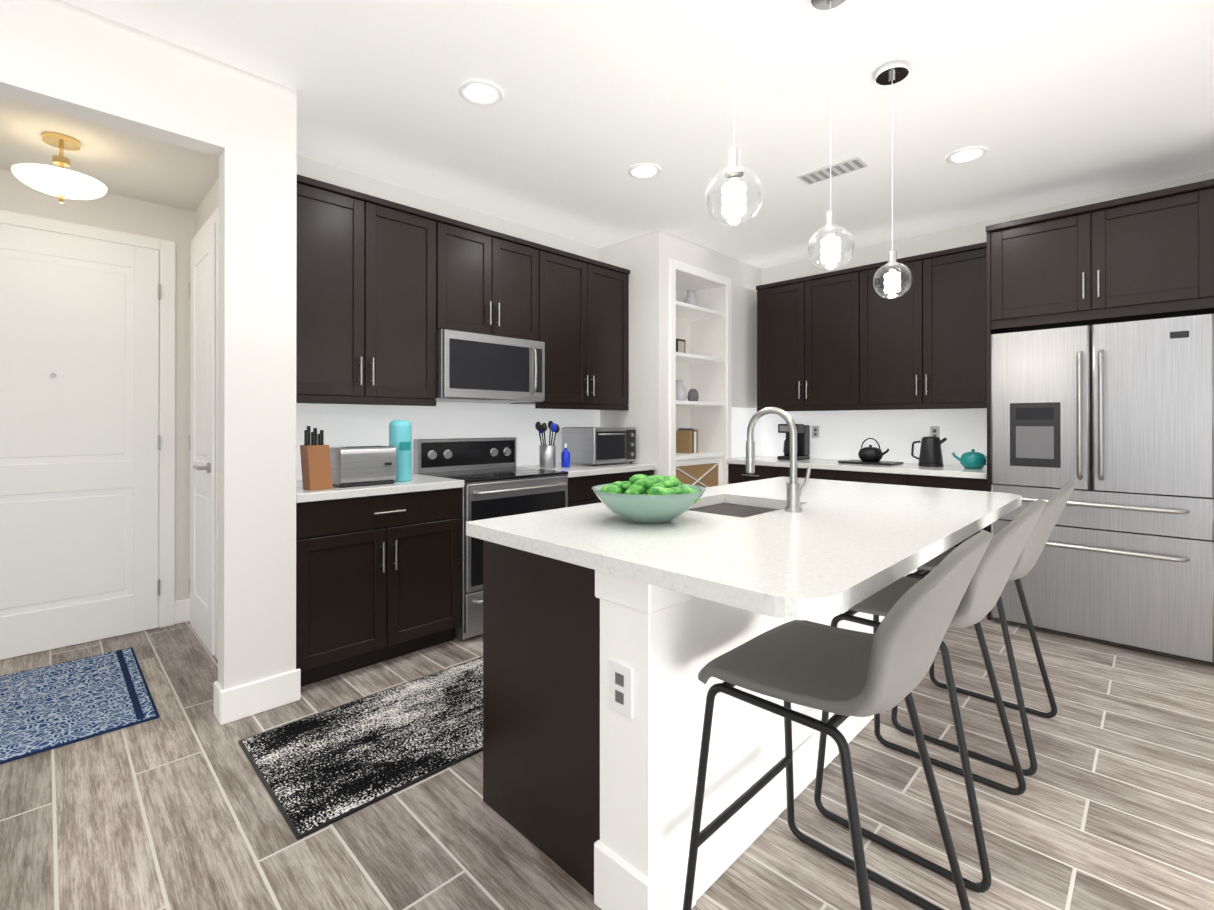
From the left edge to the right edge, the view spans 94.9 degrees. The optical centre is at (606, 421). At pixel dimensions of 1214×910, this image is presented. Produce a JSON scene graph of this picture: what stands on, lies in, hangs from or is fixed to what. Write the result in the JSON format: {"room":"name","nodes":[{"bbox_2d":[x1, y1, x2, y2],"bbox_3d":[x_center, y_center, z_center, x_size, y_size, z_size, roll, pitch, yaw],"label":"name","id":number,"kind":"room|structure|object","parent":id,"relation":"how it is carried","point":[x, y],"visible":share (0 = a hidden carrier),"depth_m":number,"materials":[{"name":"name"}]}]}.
{"room":"kitchen","nodes":[
{"label":"kitchen","id":0,"kind":"room"},
{"bbox_2d":[0,170,194,626],"bbox_3d":[-3.452,-0.117,2.738,0.120,2.730,2.300,0,0,45],"label":"wall","id":1,"kind":"structure","parent":0,"point":[127,215],"depth_m":3.45,"materials":[{"name":"white paint"}]},
{"bbox_2d":[0,209,174,659],"bbox_3d":[-3.009,0.071,3.030,0.093,2.355,1.062,0,0,45],"label":"entry door","id":2,"kind":"structure","parent":1,"relation":"in","point":[87,388],"depth_m":3.13,"materials":[{"name":"white wood"}]},
{"bbox_2d":[0,96,218,211],"bbox_3d":[-2.852,-1.403,2.229,1.453,0.159,2.180,0,0,45],"label":"ceiling","id":3,"kind":"structure","parent":0,"point":[115,161],"depth_m":2.79,"materials":[{"name":"white paint"}]},
{"bbox_2d":[11,132,106,203],"bbox_3d":[-2.554,-1.172,2.610,0.322,0.299,0.322,0,0,45],"label":"light","id":4,"kind":"object","parent":3,"relation":"hanging from","point":[60,182],"visible":1,"depth_m":2.56,"materials":[{"name":"white glass"}]},
{"bbox_2d":[0,0,224,156],"bbox_3d":[-2.976,-0.121,0.984,0.120,2.730,3.840,0,0,45],"label":"wall","id":5,"kind":"structure","parent":0,"point":[63,57],"depth_m":2.06,"materials":[{"name":"white paint"}]},
{"bbox_2d":[194,63,296,689],"bbox_3d":[-2.045,-0.117,2.955,1.573,2.730,0.270,0,0,45],"label":"wall","id":6,"kind":"structure","parent":0,"point":[251,195],"depth_m":2.39,"materials":[{"name":"white paint"}]},
{"bbox_2d":[189,208,217,659],"bbox_3d":[-2.322,0.061,3.168,0.802,2.375,0.093,0,0,45],"label":"closet door","id":7,"kind":"structure","parent":6,"relation":"in","point":[203,439],"depth_m":3.11,"materials":[{"name":"white wood"}]},
{"bbox_2d":[216,669,300,724],"bbox_3d":[-1.483,1.177,2.395,0.021,0.140,0.302,0,0,45],"label":"baseboard","id":8,"kind":"structure","parent":6,"relation":"attached to","point":[236,703],"depth_m":2.37,"materials":[{"name":"white wood"}]},
{"bbox_2d":[297,155,598,404],"bbox_3d":[-0.458,-0.114,4.452,0.120,2.730,4.090,0,0,45],"label":"wall","id":9,"kind":"structure","parent":0,"point":[325,172],"depth_m":3.68,"materials":[{"name":"white paint"}]},
{"bbox_2d":[296,174,629,410],"bbox_3d":[-0.822,-0.658,3.723,0.383,1.135,2.532,0,0,45],"label":"upper cabinet","id":10,"kind":"object","parent":9,"relation":"attached to","point":[386,290],"visible":0.9,"depth_m":3.26,"materials":[{"name":"black wood"}]},
{"bbox_2d":[436,328,544,402],"bbox_3d":[-0.815,-0.341,3.663,0.476,0.411,0.760,0,0,45],"label":"microwave","id":11,"kind":"object","parent":10,"relation":"attached to","point":[477,367],"visible":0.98,"depth_m":3.48,"materials":[{"name":"silver metal"}]},
{"bbox_2d":[0,615,1213,909],"bbox_3d":[0.084,1.274,1.018,7.600,0.060,8.480,0,0,45],"label":"floor","id":12,"kind":"structure","parent":0,"point":[172,807],"depth_m":1.77,"materials":[{"name":"brown wood"}]},
{"bbox_2d":[0,647,158,763],"bbox_3d":[-2.479,1.241,2.467,1.016,0.011,0.666,0,0,45],"label":"rug","id":13,"kind":"object","parent":12,"relation":"on","point":[47,708],"visible":1,"depth_m":2.45,"materials":[{"name":"blue fabric"}]},
{"bbox_2d":[238,656,482,839],"bbox_3d":[-0.519,1.241,2.570,0.716,0.011,1.861,0,0,45],"label":"kitchen rug","id":14,"kind":"object","parent":12,"relation":"on","point":[318,771],"visible":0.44,"depth_m":2.12,"materials":[{"name":"black fabric"}]},
{"bbox_2d":[296,490,461,686],"bbox_3d":[-1.331,0.808,3.041,0.616,0.880,0.852,0,0,45],"label":"base cabinet","id":15,"kind":"object","parent":12,"relation":"on","point":[378,573],"depth_m":2.78,"materials":[{"name":"black wood"}]},
{"bbox_2d":[296,474,463,501],"bbox_3d":[-1.322,0.348,3.034,0.641,0.040,0.853,0,0,45],"label":"countertop","id":16,"kind":"structure","parent":15,"relation":"on","point":[419,483],"depth_m":2.81,"materials":[{"name":"white stone"}]},
{"bbox_2d":[300,426,332,490],"bbox_3d":[-1.419,0.174,2.722,0.160,0.305,0.100,0,0,45],"label":"knife block","id":17,"kind":"object","parent":16,"relation":"on","point":[315,462],"visible":1,"depth_m":2.69,"materials":[{"name":"brown wood"}]},
{"bbox_2d":[330,446,395,487],"bbox_3d":[-1.263,0.228,2.890,0.185,0.197,0.280,0,0,45],"label":"toaster","id":18,"kind":"object","parent":16,"relation":"on","point":[353,466],"visible":0.81,"depth_m":2.82,"materials":[{"name":"silver metal"}]},
{"bbox_2d":[389,420,411,481],"bbox_3d":[-1.141,0.160,3.079,0.122,0.335,0.120,0,0,45],"label":"canister","id":19,"kind":"object","parent":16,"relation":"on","point":[400,436],"visible":0.83,"depth_m":3.03,"materials":[{"name":"teal"}]},
{"bbox_2d":[413,437,567,639],"bbox_3d":[-0.723,0.682,3.579,0.699,1.134,0.756,0,0,45],"label":"range","id":20,"kind":"object","parent":12,"relation":"on","point":[498,482],"visible":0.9,"depth_m":3.42,"materials":[{"name":"silver metal"}]},
{"bbox_2d":[565,470,653,506],"bbox_3d":[-0.170,0.811,4.213,0.616,0.880,0.912,0,0,45],"label":"base cabinet","id":21,"kind":"object","parent":12,"relation":"on","point":[580,492],"depth_m":3.83,"materials":[{"name":"black wood"}]},
{"bbox_2d":[516,462,655,477],"bbox_3d":[-0.161,0.351,4.205,0.641,0.040,0.913,0,0,45],"label":"countertop","id":22,"kind":"structure","parent":21,"relation":"on","point":[576,470],"depth_m":4.00,"materials":[{"name":"white stone"}]},
{"bbox_2d":[535,421,559,467],"bbox_3d":[-0.424,0.161,3.974,0.174,0.336,0.156,0,0,45],"label":"utensil crock","id":23,"kind":"object","parent":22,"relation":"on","point":[547,456],"visible":1,"depth_m":3.93,"materials":[{"name":"silver metal"}]},
{"bbox_2d":[561,443,569,466],"bbox_3d":[-0.297,0.244,4.017,0.066,0.170,0.066,0,0,45],"label":"bottle","id":24,"kind":"object","parent":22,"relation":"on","point":[565,457],"visible":1,"depth_m":3.99,"materials":[{"name":"blue"}]},
{"bbox_2d":[562,427,635,465],"bbox_3d":[-0.048,0.187,4.347,0.410,0.285,0.460,0,0,45],"label":"toaster oven","id":25,"kind":"object","parent":22,"relation":"on","point":[594,446],"visible":0.94,"depth_m":4.20,"materials":[{"name":"silver metal"}]},
{"bbox_2d":[467,499,915,909],"bbox_3d":[0.553,0.806,2.321,0.790,0.880,2.084,0,0,45],"label":"kitchen island","id":26,"kind":"object","parent":12,"relation":"on","point":[608,635],"depth_m":1.51,"materials":[{"name":"black"}]},
{"bbox_2d":[466,503,933,624],"bbox_3d":[0.202,0.345,1.643,1.170,0.040,0.710,0,0,45],"label":"island countertop","id":27,"kind":"structure","parent":26,"relation":"on","point":[784,572],"depth_m":1.39,"materials":[{"name":"white stone"}]},
{"bbox_2d":[592,474,705,523],"bbox_3d":[0.137,0.249,1.841,0.376,0.152,0.376,0,0,45],"label":"salad bowl","id":28,"kind":"object","parent":27,"relation":"on","point":[645,499],"visible":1,"depth_m":1.73,"materials":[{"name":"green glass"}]},
{"bbox_2d":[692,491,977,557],"bbox_3d":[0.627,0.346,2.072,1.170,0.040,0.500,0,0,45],"label":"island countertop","id":29,"kind":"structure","parent":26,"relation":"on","point":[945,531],"depth_m":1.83,"materials":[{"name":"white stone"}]},
{"bbox_2d":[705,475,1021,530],"bbox_3d":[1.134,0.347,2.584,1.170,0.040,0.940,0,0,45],"label":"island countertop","id":30,"kind":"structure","parent":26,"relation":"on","point":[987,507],"depth_m":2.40,"materials":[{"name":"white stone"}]},
{"bbox_2d":[676,301,724,487],"bbox_3d":[0.654,0.142,4.834,0.378,2.220,0.736,0,0,45],"label":"shelves","id":31,"kind":"object","parent":12,"relation":"on","point":[703,469],"visible":0.31,"depth_m":4.78,"materials":[{"name":"white wood"}]},
{"bbox_2d":[676,338,684,352],"bbox_3d":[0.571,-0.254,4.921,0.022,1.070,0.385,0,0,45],"label":"frames","id":32,"kind":"object","parent":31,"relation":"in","point":[680,345],"visible":0.21,"depth_m":5.00,"materials":[{"name":"brown"}]},
{"bbox_2d":[676,380,690,400],"bbox_3d":[0.625,-0.264,4.821,0.130,0.190,0.128,0,0,45],"label":"decorative vase","id":33,"kind":"object","parent":31,"relation":"in","point":[681,391],"depth_m":4.78,"materials":[{"name":"grey ceramic"}]},
{"bbox_2d":[676,428,697,452],"bbox_3d":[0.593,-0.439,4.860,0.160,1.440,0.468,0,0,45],"label":"books","id":34,"kind":"object","parent":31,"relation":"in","point":[686,440],"visible":0.44,"depth_m":4.94,"materials":[{"name":"brown paper"}]},
{"bbox_2d":[684,290,698,305],"bbox_3d":[0.745,-1.064,4.943,0.140,0.190,0.138,0,0,45],"label":"decorative vase","id":35,"kind":"object","parent":31,"relation":"in","point":[690,298],"depth_m":4.90,"materials":[{"name":"grey ceramic"}]},
{"bbox_2d":[691,389,698,400],"bbox_3d":[0.766,-0.229,4.963,0.100,0.120,0.098,0,0,45],"label":"decorative vase","id":36,"kind":"object","parent":31,"relation":"in","point":[694,393],"depth_m":4.92,"materials":[{"name":"grey ceramic"}]},
{"bbox_2d":[727,463,786,483],"bbox_3d":[1.482,0.812,4.967,0.544,0.880,0.616,0,0,45],"label":"base cabinet","id":37,"kind":"object","parent":12,"relation":"on","point":[737,473],"depth_m":4.77,"materials":[{"name":"black wood"}]},
{"bbox_2d":[787,467,846,480],"bbox_3d":[1.803,0.812,4.649,0.605,0.880,0.616,0,0,45],"label":"base cabinet","id":38,"kind":"object","parent":12,"relation":"on","point":[801,471],"depth_m":4.34,"materials":[{"name":"black wood"}]},
{"bbox_2d":[683,530,993,909],"bbox_3d":[0.546,0.734,1.307,0.586,1.018,0.560,0,0,45],"label":"stool","id":39,"kind":"object","parent":12,"relation":"on","point":[842,675],"visible":1,"depth_m":1.25,"materials":[{"name":"grey plastic"}]},
{"bbox_2d":[847,471,918,569],"bbox_3d":[2.147,0.811,4.308,0.606,0.880,0.616,0,0,45],"label":"base cabinet","id":40,"kind":"object","parent":12,"relation":"on","point":[853,476],"depth_m":4.03,"materials":[{"name":"black wood"}]},
{"bbox_2d":[814,499,1046,892],"bbox_3d":[1.039,0.735,1.790,0.586,1.018,0.560,0,0,45],"label":"stool","id":41,"kind":"object","parent":12,"relation":"on","point":[994,569],"visible":0.71,"depth_m":1.58,"materials":[{"name":"grey plastic"}]},
{"bbox_2d":[919,475,986,574],"bbox_3d":[2.469,0.810,3.989,0.544,0.880,0.616,0,0,45],"label":"base cabinet","id":42,"kind":"object","parent":12,"relation":"on","point":[935,481],"depth_m":3.71,"materials":[{"name":"black wood"}]},
{"bbox_2d":[727,455,986,478],"bbox_3d":[1.966,0.351,4.470,1.933,0.040,0.641,0,0,45],"label":"countertop","id":43,"kind":"structure","parent":42,"relation":"on","point":[949,470],"depth_m":4.13,"materials":[{"name":"white stone"}]},
{"bbox_2d":[777,424,809,459],"bbox_3d":[1.636,0.176,4.888,0.180,0.310,0.260,0,0,45],"label":"coffee maker","id":44,"kind":"object","parent":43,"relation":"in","point":[803,441],"visible":0.71,"depth_m":4.85,"materials":[{"name":"black plastic"}]},
{"bbox_2d":[838,438,903,465],"bbox_3d":[2.077,0.230,4.395,0.400,0.201,0.280,0,0,45],"label":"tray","id":45,"kind":"object","parent":43,"relation":"in","point":[870,455],"visible":1,"depth_m":4.33,"materials":[{"name":"black plastic"}]},
{"bbox_2d":[911,436,946,466],"bbox_3d":[2.381,0.219,4.123,0.240,0.220,0.160,0,0,45],"label":"electric kettle","id":46,"kind":"object","parent":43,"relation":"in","point":[930,455],"visible":1,"depth_m":4.06,"materials":[{"name":"black plastic"}]},
{"bbox_2d":[952,449,986,468],"bbox_3d":[2.565,0.261,3.912,0.259,0.137,0.160,0,0,45],"label":"teapot","id":47,"kind":"object","parent":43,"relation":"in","point":[973,459],"visible":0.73,"depth_m":3.86,"materials":[{"name":"teal ceramic"}]},
{"bbox_2d":[891,481,1076,775],"bbox_3d":[1.532,0.736,2.273,0.586,1.018,0.560,0,0,45],"label":"stool","id":48,"kind":"object","parent":12,"relation":"on","point":[1055,505],"visible":0.54,"depth_m":2.06,"materials":[{"name":"grey plastic"}]},
{"bbox_2d":[986,179,1213,619],"bbox_3d":[2.982,0.012,3.399,1.000,2.475,0.733,0,0,45],"label":"cabinet","id":49,"kind":"object","parent":12,"relation":"on","point":[1146,256],"visible":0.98,"depth_m":3.13,"materials":[{"name":"black wood"}]},
{"bbox_2d":[991,314,1213,662],"bbox_3d":[2.947,0.354,3.362,0.946,1.790,0.782,0,0,45],"label":"fridge","id":50,"kind":"object","parent":12,"relation":"on","point":[1114,422],"visible":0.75,"depth_m":3.05,"materials":[{"name":"silver metal"}]},
{"bbox_2d":[62,0,1213,268],"bbox_3d":[0.084,-1.516,1.024,7.600,0.060,8.480,0,0,45],"label":"ceiling","id":51,"kind":"structure","parent":0,"point":[1050,102],"depth_m":2.58,"materials":[{"name":"white paint"}]},
{"bbox_2d":[459,79,502,105],"bbox_3d":[-0.566,-1.477,2.513,0.196,0.009,0.196,0,0,45],"label":"recessed light","id":52,"kind":"object","parent":51,"relation":"in","point":[479,92],"visible":1,"depth_m":2.51,"materials":[{"name":"white plastic"}]},
{"bbox_2d":[628,163,660,178],"bbox_3d":[0.222,-1.476,3.295,0.196,0.009,0.196,0,0,45],"label":"recessed light","id":53,"kind":"object","parent":51,"relation":"in","point":[644,171],"visible":1,"depth_m":3.29,"materials":[{"name":"white plastic"}]},
{"bbox_2d":[705,0,762,226],"bbox_3d":[0.336,-1.002,1.477,0.150,0.964,0.150,0,0,45],"label":"pendant light","id":54,"kind":"object","parent":51,"relation":"hanging from","point":[734,198],"visible":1,"depth_m":1.46,"materials":[{"name":"clear glass"}]},
{"bbox_2d":[807,0,853,270],"bbox_3d":[0.766,-1.001,1.910,0.150,0.964,0.150,0,0,45],"label":"pendant light","id":55,"kind":"object","parent":51,"relation":"hanging from","point":[830,248],"visible":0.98,"depth_m":1.90,"materials":[{"name":"clear glass"}]},
{"bbox_2d":[797,156,868,184],"bbox_3d":[1.325,-1.474,3.285,0.360,0.012,0.160,0,0,45],"label":"ceiling vent","id":56,"kind":"object","parent":51,"relation":"in","point":[855,163],"visible":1,"depth_m":3.26,"materials":[{"name":"white metal"}]},
{"bbox_2d":[873,61,911,298],"bbox_3d":[1.202,-1.000,2.350,0.150,0.964,0.150,0,0,45],"label":"pendant light","id":57,"kind":"object","parent":51,"relation":"hanging from","point":[892,72],"visible":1,"depth_m":2.34,"materials":[{"name":"clear glass"}]},
{"bbox_2d":[946,146,987,163],"bbox_3d":[1.998,-1.476,3.097,0.196,0.009,0.196,0,0,45],"label":"recessed light","id":58,"kind":"object","parent":51,"relation":"in","point":[966,155],"visible":0.98,"depth_m":3.09,"materials":[{"name":"white plastic"}]},
{"bbox_2d":[599,230,760,484],"bbox_3d":[0.719,-0.112,5.073,0.678,2.730,1.550,0,0,45],"label":"wall","id":59,"kind":"structure","parent":0,"point":[667,270],"depth_m":4.68,"materials":[{"name":"white paint"}]},
{"bbox_2d":[761,172,1213,455],"bbox_3d":[2.313,-0.113,4.669,3.750,2.730,0.120,0,0,45],"label":"wall","id":60,"kind":"structure","parent":0,"point":[961,236],"depth_m":4.39,"materials":[{"name":"white paint"}]},
{"bbox_2d":[756,265,871,409],"bbox_3d":[1.818,-0.675,4.828,0.966,1.095,0.346,0,0,45],"label":"upper cabinet","id":61,"kind":"object","parent":60,"relation":"attached to","point":[845,339],"depth_m":4.67,"materials":[{"name":"black wood"}]},
{"bbox_2d":[812,426,819,437],"bbox_3d":[1.870,0.095,4.996,0.070,0.115,0.008,0,0,45],"label":"electrical outlet","id":62,"kind":"object","parent":60,"relation":"attached to","point":[815,431],"visible":1,"depth_m":4.99,"materials":[{"name":"white plastic"}]},
{"bbox_2d":[868,242,986,405],"bbox_3d":[2.415,-0.676,4.236,0.964,1.095,0.346,0,0,45],"label":"upper cabinet","id":63,"kind":"object","parent":60,"relation":"attached to","point":[927,344],"depth_m":4.05,"materials":[{"name":"black wood"}]},
{"bbox_2d":[930,426,939,437],"bbox_3d":[2.544,0.093,4.327,0.070,0.115,0.008,0,0,45],"label":"electrical outlet","id":64,"kind":"object","parent":60,"relation":"attached to","point":[934,431],"visible":0.69,"depth_m":4.32,"materials":[{"name":"white plastic"}]}
]}

